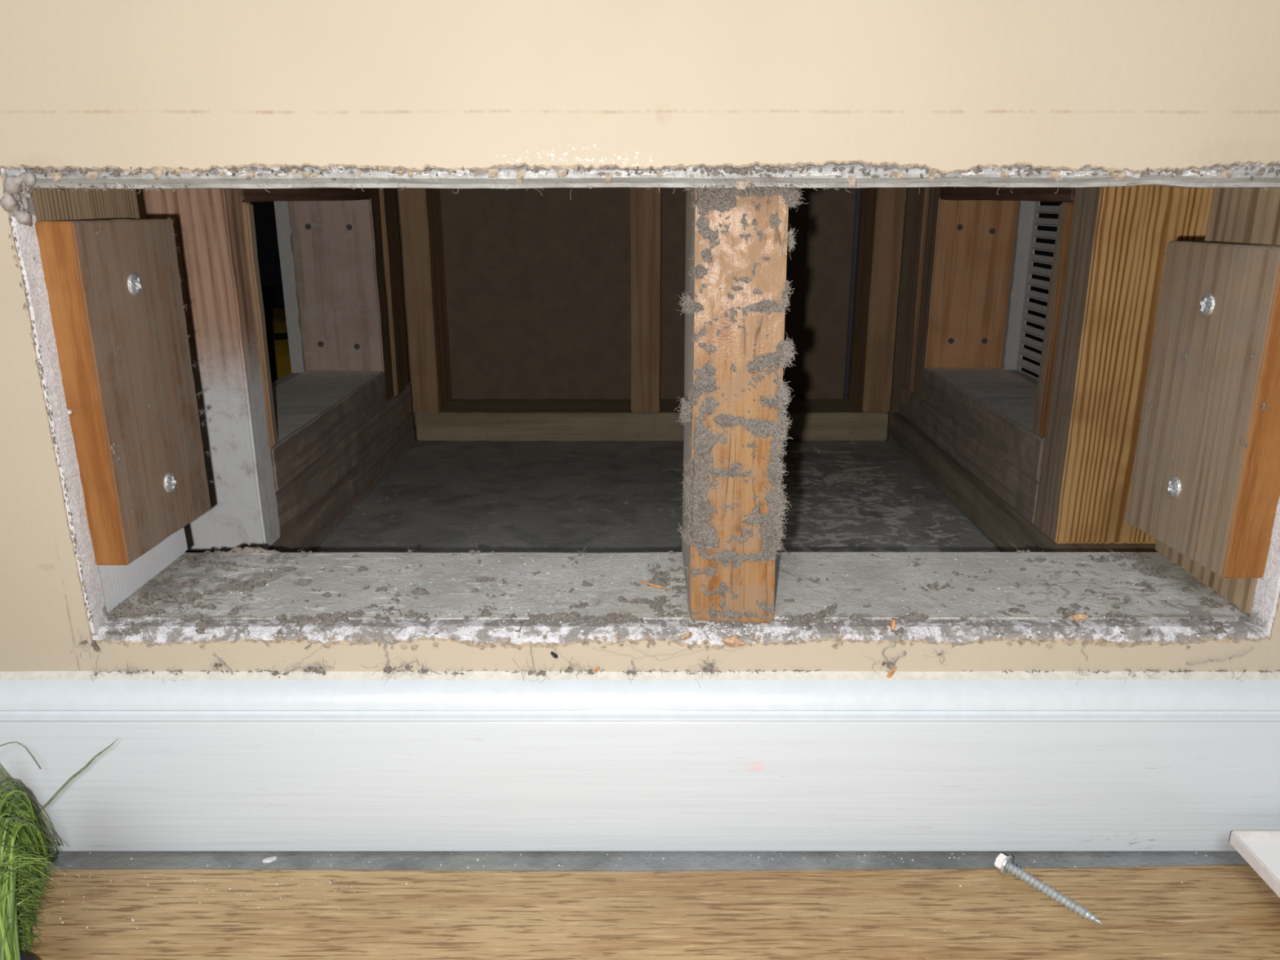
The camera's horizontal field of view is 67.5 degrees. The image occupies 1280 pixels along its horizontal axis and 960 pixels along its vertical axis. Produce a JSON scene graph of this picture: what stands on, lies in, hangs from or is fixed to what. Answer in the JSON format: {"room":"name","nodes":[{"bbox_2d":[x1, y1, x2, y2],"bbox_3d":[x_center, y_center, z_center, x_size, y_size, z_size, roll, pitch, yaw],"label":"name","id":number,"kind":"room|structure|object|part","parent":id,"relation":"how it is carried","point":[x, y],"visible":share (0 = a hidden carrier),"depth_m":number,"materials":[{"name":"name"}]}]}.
{"room":"damaged room","nodes":[
{"label":"damaged room","id":0,"kind":"room"},
{"bbox_2d":[271,200,305,388],"bbox_3d":[-0.383,-1.245,1.041,0.016,2.400,1.887,0,16,0],"label":"wall","id":1,"kind":"structure","parent":0,"point":[284,229],"depth_m":1.05,"materials":[{"name":"white paint"}]},
{"bbox_2d":[240,187,371,202],"bbox_3d":[-0.333,-0.270,0.857,0.091,0.039,0.345,0,16,0],"label":"header","id":2,"kind":"object","parent":1,"relation":"attached to","point":[318,193],"visible":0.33,"depth_m":0.83,"materials":[{"name":"brown wood"}]},
{"bbox_2d":[269,370,386,492],"bbox_3d":[-0.333,-0.056,0.920,0.091,0.038,0.345,0,16,0],"label":"sill","id":3,"kind":"structure","parent":1,"relation":"attached to","point":[314,411],"depth_m":0.91,"materials":[{"name":"brown wood"}]},
{"bbox_2d":[242,202,278,446],"bbox_3d":[-0.331,-0.115,0.729,0.091,0.184,0.012,0,16,0],"label":"stud","id":4,"kind":"object","parent":3,"relation":"on","point":[248,212],"visible":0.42,"depth_m":0.72,"materials":[{"name":"brown wood"}]},
{"bbox_2d":[0,0,1279,671],"bbox_3d":[0.020,-0.975,0.130,3.340,2.400,0.013,0,16,0],"label":"wall","id":5,"kind":"structure","parent":0,"point":[948,86],"depth_m":0.37,"materials":[{"name":"beige paint"}]},
{"bbox_2d":[0,171,35,226],"bbox_3d":[-0.247,-0.111,0.380,0.015,0.021,0.012,14,21,38],"label":"bead","id":6,"kind":"object","parent":5,"relation":"attached to","point":[13,184],"visible":1,"depth_m":0.38},
{"bbox_2d":[550,651,557,657],"bbox_3d":[-0.039,0.079,0.434,0.004,0.003,0.002,0,16,0],"label":"insect","id":7,"kind":"object","parent":5,"relation":"attached to","point":[554,655],"visible":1,"depth_m":0.43,"materials":[{"name":"black plastic"}]},
{"bbox_2d":[8,166,1233,650],"bbox_3d":[0.008,-0.022,0.403,0.519,0.208,0.005,0,16,0],"label":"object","id":8,"kind":"object","parent":5,"relation":"attached to","point":[492,173],"visible":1,"depth_m":0.38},
{"bbox_2d":[0,671,1279,850],"bbox_3d":[0.000,0.131,0.443,3.200,0.086,0.015,0,16,0],"label":"baseboard","id":9,"kind":"structure","parent":5,"relation":"attached to","point":[477,760],"depth_m":0.43,"materials":[{"name":"white paint"}]},
{"bbox_2d":[886,666,897,678],"bbox_3d":[0.114,0.088,0.436,0.006,0.007,0.002,-5,17,-16],"label":"wood splinter","id":10,"kind":"object","parent":9,"relation":"on","point":[891,673],"visible":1,"depth_m":0.44,"materials":[{"name":"wood"}]},
{"bbox_2d":[6,164,1279,189],"bbox_3d":[0.017,-0.122,0.383,0.534,0.012,0.011,0,16,0],"label":"drywall edge","id":11,"kind":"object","parent":5,"relation":"attached to","point":[912,179],"depth_m":0.38,"materials":[{"name":"grey metal"}]},
{"bbox_2d":[8,164,1279,622],"bbox_3d":[0.001,-0.030,0.405,0.503,0.197,0.010,0,16,0],"label":"edge grime","id":12,"kind":"object","parent":5,"relation":"attached to","point":[744,171],"visible":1,"depth_m":0.38,"materials":[{"name":"grey"}]},
{"bbox_2d":[69,630,1279,687],"bbox_3d":[0.020,0.080,0.435,0.559,0.031,0.016,0,16,0],"label":"dust","id":13,"kind":"object","parent":5,"relation":"attached to","point":[388,669],"depth_m":0.44,"materials":[{"name":"grey"}]},
{"bbox_2d":[106,543,1248,636],"bbox_3d":[0.015,0.054,0.481,0.532,0.015,0.110,0,16,0],"label":"dust","id":14,"kind":"object","parent":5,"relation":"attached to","point":[660,578],"depth_m":0.46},
{"bbox_2d":[680,631,692,639],"bbox_3d":[0.021,0.070,0.431,0.002,0.004,0.007,15,22,41],"label":"chip","id":15,"kind":"object","parent":5,"relation":"on","point":[687,634],"visible":1,"depth_m":0.43,"materials":[{"name":"beige wood"}]},
{"bbox_2d":[224,169,1219,176],"bbox_3d":[0.033,-0.121,0.378,0.393,0.002,0.005,0,16,0],"label":"plaster","id":16,"kind":"object","parent":5,"relation":"attached to","point":[1077,173],"visible":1,"depth_m":0.38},
{"bbox_2d":[721,635,746,646],"bbox_3d":[0.042,0.073,0.432,0.012,0.006,0.004,4,17,12],"label":"chip","id":17,"kind":"object","parent":5,"relation":"on","point":[733,641],"visible":1,"depth_m":0.43,"materials":[{"name":"beige wood"}]},
{"bbox_2d":[889,618,895,630],"bbox_3d":[0.115,0.066,0.434,0.003,0.004,0.004,0,16,0],"label":"wood splinter","id":18,"kind":"object","parent":5,"relation":"on","point":[892,626],"visible":1,"depth_m":0.43,"materials":[{"name":"orange wood"}]},
{"bbox_2d":[1069,613,1088,622],"bbox_3d":[0.202,0.063,0.440,0.008,0.004,0.003,0,16,0],"label":"chip","id":19,"kind":"object","parent":5,"relation":"on","point":[1078,617],"visible":1,"depth_m":0.44,"materials":[{"name":"beige wood"}]},
{"bbox_2d":[22,286,1279,959],"bbox_3d":[0.000,0.084,0.854,4.800,0.058,5.200,0,16,0],"label":"floor","id":20,"kind":"structure","parent":0,"point":[1217,912],"depth_m":0.43,"materials":[{"name":"brown wood"}]},
{"bbox_2d":[0,737,118,959],"bbox_3d":[-0.244,0.147,0.376,0.068,0.100,0.160,-7,18,-22],"label":"grass plant","id":21,"kind":"object","parent":20,"relation":"on","point":[24,844],"visible":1,"depth_m":0.36,"materials":[{"name":"green plant"}]},
{"bbox_3d":[-0.231,0.192,0.332,0.049,0.031,0.049,0,16,0],"label":"pot","id":22,"kind":"part","parent":21,"relation":"part of","materials":[{"name":"black plastic"}]},
{"bbox_3d":[-0.270,0.142,0.437,0.073,0.057,0.001,0,16,0],"label":"stem","id":23,"kind":"part","parent":21,"relation":"part of","materials":[{"name":"green plant"}]},
{"bbox_2d":[263,306,291,382],"bbox_3d":[-0.585,-0.173,1.385,0.303,0.148,0.626,0,16,0],"label":"bundle","id":24,"kind":"object","parent":20,"relation":"on","point":[275,317],"visible":0.05,"depth_m":1.26,"materials":[{"name":"fabric"}]},
{"bbox_2d":[266,333,288,340],"bbox_3d":[-0.425,-0.123,1.195,0.007,0.158,0.509,0,16,0],"label":"cable","id":25,"kind":"object","parent":24,"relation":"attached to","point":[269,336],"visible":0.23,"depth_m":1.12,"materials":[{"name":"black plastic"}]},
{"bbox_2d":[185,413,414,552],"bbox_3d":[-0.333,0.031,0.892,0.091,0.039,0.694,0,16,0],"label":"plate","id":26,"kind":"object","parent":20,"relation":"on","point":[322,517],"visible":0.24,"depth_m":0.93,"materials":[{"name":"brown wood"}]},
{"bbox_2d":[135,188,279,551],"bbox_3d":[-0.334,-1.076,0.422,0.090,2.352,0.032,0,16,0],"label":"stud","id":27,"kind":"object","parent":26,"relation":"on","point":[208,224],"visible":0.31,"depth_m":0.70,"materials":[{"name":"wood"}]},
{"bbox_2d":[275,383,412,536],"bbox_3d":[-0.334,-0.037,0.989,0.090,0.039,0.466,0,16,0],"label":"plate","id":28,"kind":"object","parent":26,"relation":"on","point":[294,499],"visible":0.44,"depth_m":0.92,"materials":[{"name":"brown wood"}]},
{"bbox_2d":[288,188,394,400],"bbox_3d":[-0.334,-1.202,0.781,0.090,2.314,0.039,0,16,0],"label":"stud","id":29,"kind":"object","parent":28,"relation":"on","point":[338,246],"visible":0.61,"depth_m":1.06,"materials":[{"name":"brown wood"}]},
{"bbox_2d":[378,188,404,395],"bbox_3d":[-0.332,-1.213,0.818,0.094,2.314,0.038,0,16,0],"label":"stud","id":30,"kind":"object","parent":28,"relation":"on","point":[386,215],"visible":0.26,"depth_m":1.11,"materials":[{"name":"brown wood"}]},
{"bbox_2d":[390,188,408,386],"bbox_3d":[-0.334,-1.225,0.857,0.089,2.314,0.045,0,16,0],"label":"stud","id":31,"kind":"object","parent":28,"relation":"on","point":[393,197],"visible":0.18,"depth_m":1.16,"materials":[{"name":"brown wood"}]},
{"bbox_2d":[44,871,1182,931],"bbox_3d":[-0.013,0.184,0.413,0.511,0.001,0.046,0,16,0],"label":"crumbs","id":32,"kind":"object","parent":20,"relation":"on","point":[960,886],"visible":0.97,"depth_m":0.42,"materials":[{"name":"white paint"}]},
{"bbox_2d":[58,852,1207,868],"bbox_3d":[-0.008,0.180,0.454,0.557,0.002,0.011,0,16,0],"label":"crumbs","id":33,"kind":"object","parent":20,"relation":"on","point":[268,860],"visible":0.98,"depth_m":0.45,"materials":[{"name":"white paint"}]},
{"bbox_2d":[415,398,888,440],"bbox_3d":[0.015,-0.080,1.269,0.604,0.038,0.090,0,16,0],"label":"plate","id":34,"kind":"object","parent":20,"relation":"on","point":[488,419],"visible":0.72,"depth_m":1.23,"materials":[{"name":"brown wood"}]},
{"bbox_2d":[398,188,452,412],"bbox_3d":[-0.272,-1.226,0.929,0.034,2.352,0.090,0,16,0],"label":"stud","id":35,"kind":"object","parent":34,"relation":"on","point":[420,212],"visible":0.66,"depth_m":1.19,"materials":[{"name":"brown wood"}]},
{"bbox_2d":[630,187,661,412],"bbox_3d":[0.007,-1.226,0.929,0.038,2.352,0.090,0,16,0],"label":"stud","id":36,"kind":"object","parent":34,"relation":"on","point":[645,202],"visible":0.56,"depth_m":1.18,"materials":[{"name":"brown wood"}]},
{"bbox_2d":[848,187,906,412],"bbox_3d":[0.301,-1.226,0.929,0.036,2.352,0.090,0,16,0],"label":"stud","id":37,"kind":"object","parent":34,"relation":"on","point":[882,218],"visible":0.55,"depth_m":1.19,"materials":[{"name":"brown wood"}]},
{"bbox_2d":[843,188,862,399],"bbox_3d":[0.280,-1.233,0.969,0.007,2.342,0.007,0,16,0],"label":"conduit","id":38,"kind":"object","parent":37,"relation":"attached to","point":[858,194],"visible":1,"depth_m":1.26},
{"bbox_2d":[888,413,1157,551],"bbox_3d":[0.367,0.031,0.892,0.098,0.039,0.694,0,16,0],"label":"plate","id":39,"kind":"object","parent":20,"relation":"on","point":[999,522],"visible":0.3,"depth_m":0.91,"materials":[{"name":"brown wood"}]},
{"bbox_2d":[898,384,1039,524],"bbox_3d":[0.372,-0.042,1.004,0.089,0.038,0.436,0,16,0],"label":"plate","id":40,"kind":"object","parent":39,"relation":"on","point":[1014,486],"visible":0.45,"depth_m":0.94,"materials":[{"name":"brown wood"}]},
{"bbox_2d":[899,187,919,385],"bbox_3d":[0.371,-1.228,0.866,0.090,2.314,0.027,0,16,0],"label":"stud","id":41,"kind":"object","parent":40,"relation":"on","point":[917,189],"visible":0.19,"depth_m":1.16,"materials":[{"name":"brown wood"}]},
{"bbox_2d":[903,187,929,391],"bbox_3d":[0.370,-1.219,0.839,0.093,2.314,0.030,0,16,0],"label":"stud","id":42,"kind":"object","parent":40,"relation":"on","point":[923,196],"visible":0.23,"depth_m":1.13,"materials":[{"name":"brown wood"}]},
{"bbox_2d":[913,186,1018,397],"bbox_3d":[0.372,-1.209,0.804,0.089,2.314,0.042,0,16,0],"label":"stud","id":43,"kind":"object","parent":40,"relation":"on","point":[969,246],"visible":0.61,"depth_m":1.08,"materials":[{"name":"brown wood"}]},
{"bbox_2d":[1034,185,1213,543],"bbox_3d":[0.372,-1.083,0.445,0.089,2.352,0.045,0,16,0],"label":"stud","id":44,"kind":"object","parent":39,"relation":"on","point":[1119,235],"visible":0.44,"depth_m":0.72,"materials":[{"name":"brown wood"}]},
{"bbox_2d":[994,853,1102,924],"bbox_3d":[0.179,0.178,0.419,0.009,0.010,0.048,-16,23,-42],"label":"screw","id":45,"kind":"object","parent":20,"relation":"on","point":[1003,863],"visible":1,"depth_m":0.42,"materials":[{"name":"metal"}]},
{"bbox_2d":[1228,831,1279,897],"bbox_3d":[0.417,0.196,0.341,0.300,0.018,0.200,0,16,0],"label":"board","id":46,"kind":"object","parent":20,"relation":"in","point":[1260,850],"visible":1,"depth_m":0.42,"materials":[{"name":"white wood"}]},
{"bbox_3d":[0.417,0.191,0.340,0.298,0.002,0.198,0,16,0],"label":"panel","id":47,"kind":"part","parent":46,"relation":"part of","materials":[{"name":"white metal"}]},
{"bbox_3d":[0.000,0.143,0.515,1.100,0.039,0.089,0,16,0],"label":"plate","id":48,"kind":"object","parent":20,"relation":"on","visible":0},
{"bbox_3d":[0.000,0.106,0.504,1.100,0.039,0.089,0,16,0],"label":"plate","id":49,"kind":"object","parent":48,"relation":"on","visible":0},
{"bbox_2d":[106,551,1249,619],"bbox_3d":[0.000,0.070,0.493,1.100,0.038,0.089,0,16,0],"label":"plate","id":50,"kind":"object","parent":49,"relation":"on","point":[881,580],"visible":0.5,"depth_m":0.48,"materials":[{"name":"paint"}]},
{"bbox_2d":[31,188,187,613],"bbox_3d":[-0.268,-1.039,0.164,0.039,2.276,0.089,0,16,0],"label":"stud","id":51,"kind":"object","parent":50,"relation":"on","point":[118,583],"visible":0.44,"depth_m":0.45,"materials":[{"name":"wood"}]},
{"bbox_2d":[34,217,214,565],"bbox_3d":[-0.239,-0.046,0.458,0.020,0.153,0.096,0,16,0],"label":"wood block","id":52,"kind":"object","parent":51,"relation":"attached to","point":[113,286],"visible":1,"depth_m":0.43,"materials":[{"name":"wood"}]},
{"bbox_2d":[216,546,281,553],"bbox_3d":[0.026,0.041,0.531,0.529,0.007,0.008,0,16,0],"label":"rubble","id":53,"kind":"object","parent":50,"relation":"on","point":[237,549],"visible":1,"depth_m":0.53,"materials":[{"name":"grey concrete"}]},
{"bbox_2d":[640,580,669,589],"bbox_3d":[0.007,0.053,0.481,0.018,0.001,0.001,12,20,35],"label":"wood splinter","id":54,"kind":"object","parent":50,"relation":"on","point":[646,583],"visible":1,"depth_m":0.48,"materials":[{"name":"beige wood"}]},
{"bbox_2d":[118,556,1237,637],"bbox_3d":[0.018,0.056,0.477,0.525,0.003,0.098,0,16,0],"label":"crumbs","id":55,"kind":"object","parent":50,"relation":"on","point":[738,632],"visible":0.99,"depth_m":0.44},
{"bbox_2d":[681,187,789,622],"bbox_3d":[0.042,-1.038,0.160,0.038,2.276,0.093,0,16,0],"label":"stud","id":56,"kind":"object","parent":50,"relation":"on","point":[737,256],"visible":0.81,"depth_m":0.41,"materials":[{"name":"brown wood"}]},
{"bbox_2d":[676,187,806,626],"bbox_3d":[0.041,-0.032,0.414,0.054,0.203,0.022,2,17,6],"label":"dust","id":57,"kind":"object","parent":56,"relation":"attached to","point":[702,537],"visible":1,"depth_m":0.42,"materials":[{"name":"grey"}]},
{"bbox_2d":[1155,187,1279,615],"bbox_3d":[0.302,-1.039,0.164,0.039,2.276,0.089,0,16,0],"label":"stud","id":58,"kind":"object","parent":50,"relation":"on","point":[1236,215],"visible":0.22,"depth_m":0.45,"materials":[{"name":"brown wood"}]},
{"bbox_2d":[1124,240,1279,577],"bbox_3d":[0.271,-0.035,0.454,0.023,0.150,0.098,0,16,0],"label":"wood block","id":59,"kind":"object","parent":58,"relation":"attached to","point":[1205,486],"visible":1,"depth_m":0.44,"materials":[{"name":"wood"}]},
{"bbox_2d":[395,187,915,425],"bbox_3d":[0.019,-1.228,0.983,0.795,2.400,0.012,0,16,0],"label":"wall","id":60,"kind":"structure","parent":0,"point":[538,286],"depth_m":1.27,"materials":[{"name":"brown paint"}]},
{"bbox_2d":[1000,200,1038,385],"bbox_3d":[0.421,-1.245,1.041,0.016,2.400,1.887,0,16,0],"label":"frame","id":61,"kind":"structure","parent":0,"point":[1024,219],"depth_m":1.07,"materials":[{"name":"white paint"}]},
{"bbox_2d":[921,367,1044,481],"bbox_3d":[0.371,-0.064,0.946,0.090,0.038,0.338,0,16,0],"label":"sill","id":62,"kind":"structure","parent":61,"relation":"attached to","point":[996,406],"depth_m":0.94,"materials":[{"name":"brown wood"}]},
{"bbox_2d":[1032,202,1074,437],"bbox_3d":[0.369,-0.125,0.761,0.090,0.184,0.017,0,16,0],"label":"stud","id":63,"kind":"object","parent":62,"relation":"on","point":[1056,279],"visible":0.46,"depth_m":0.76,"materials":[{"name":"brown wood"}]},
{"bbox_2d":[939,186,1075,201],"bbox_3d":[0.371,-0.277,0.883,0.090,0.039,0.338,0,16,0],"label":"header","id":64,"kind":"object","parent":61,"relation":"attached to","point":[1037,194],"visible":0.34,"depth_m":0.85,"materials":[{"name":"brown wood"}]},
{"bbox_2d":[1016,201,1059,380],"bbox_3d":[0.428,-0.173,0.908,0.005,0.240,0.370,0,16,0],"label":"air vent","id":65,"kind":"object","parent":61,"relation":"in","point":[1033,257],"visible":0.15,"depth_m":1.04,"materials":[{"name":"grey metal"}]}
]}

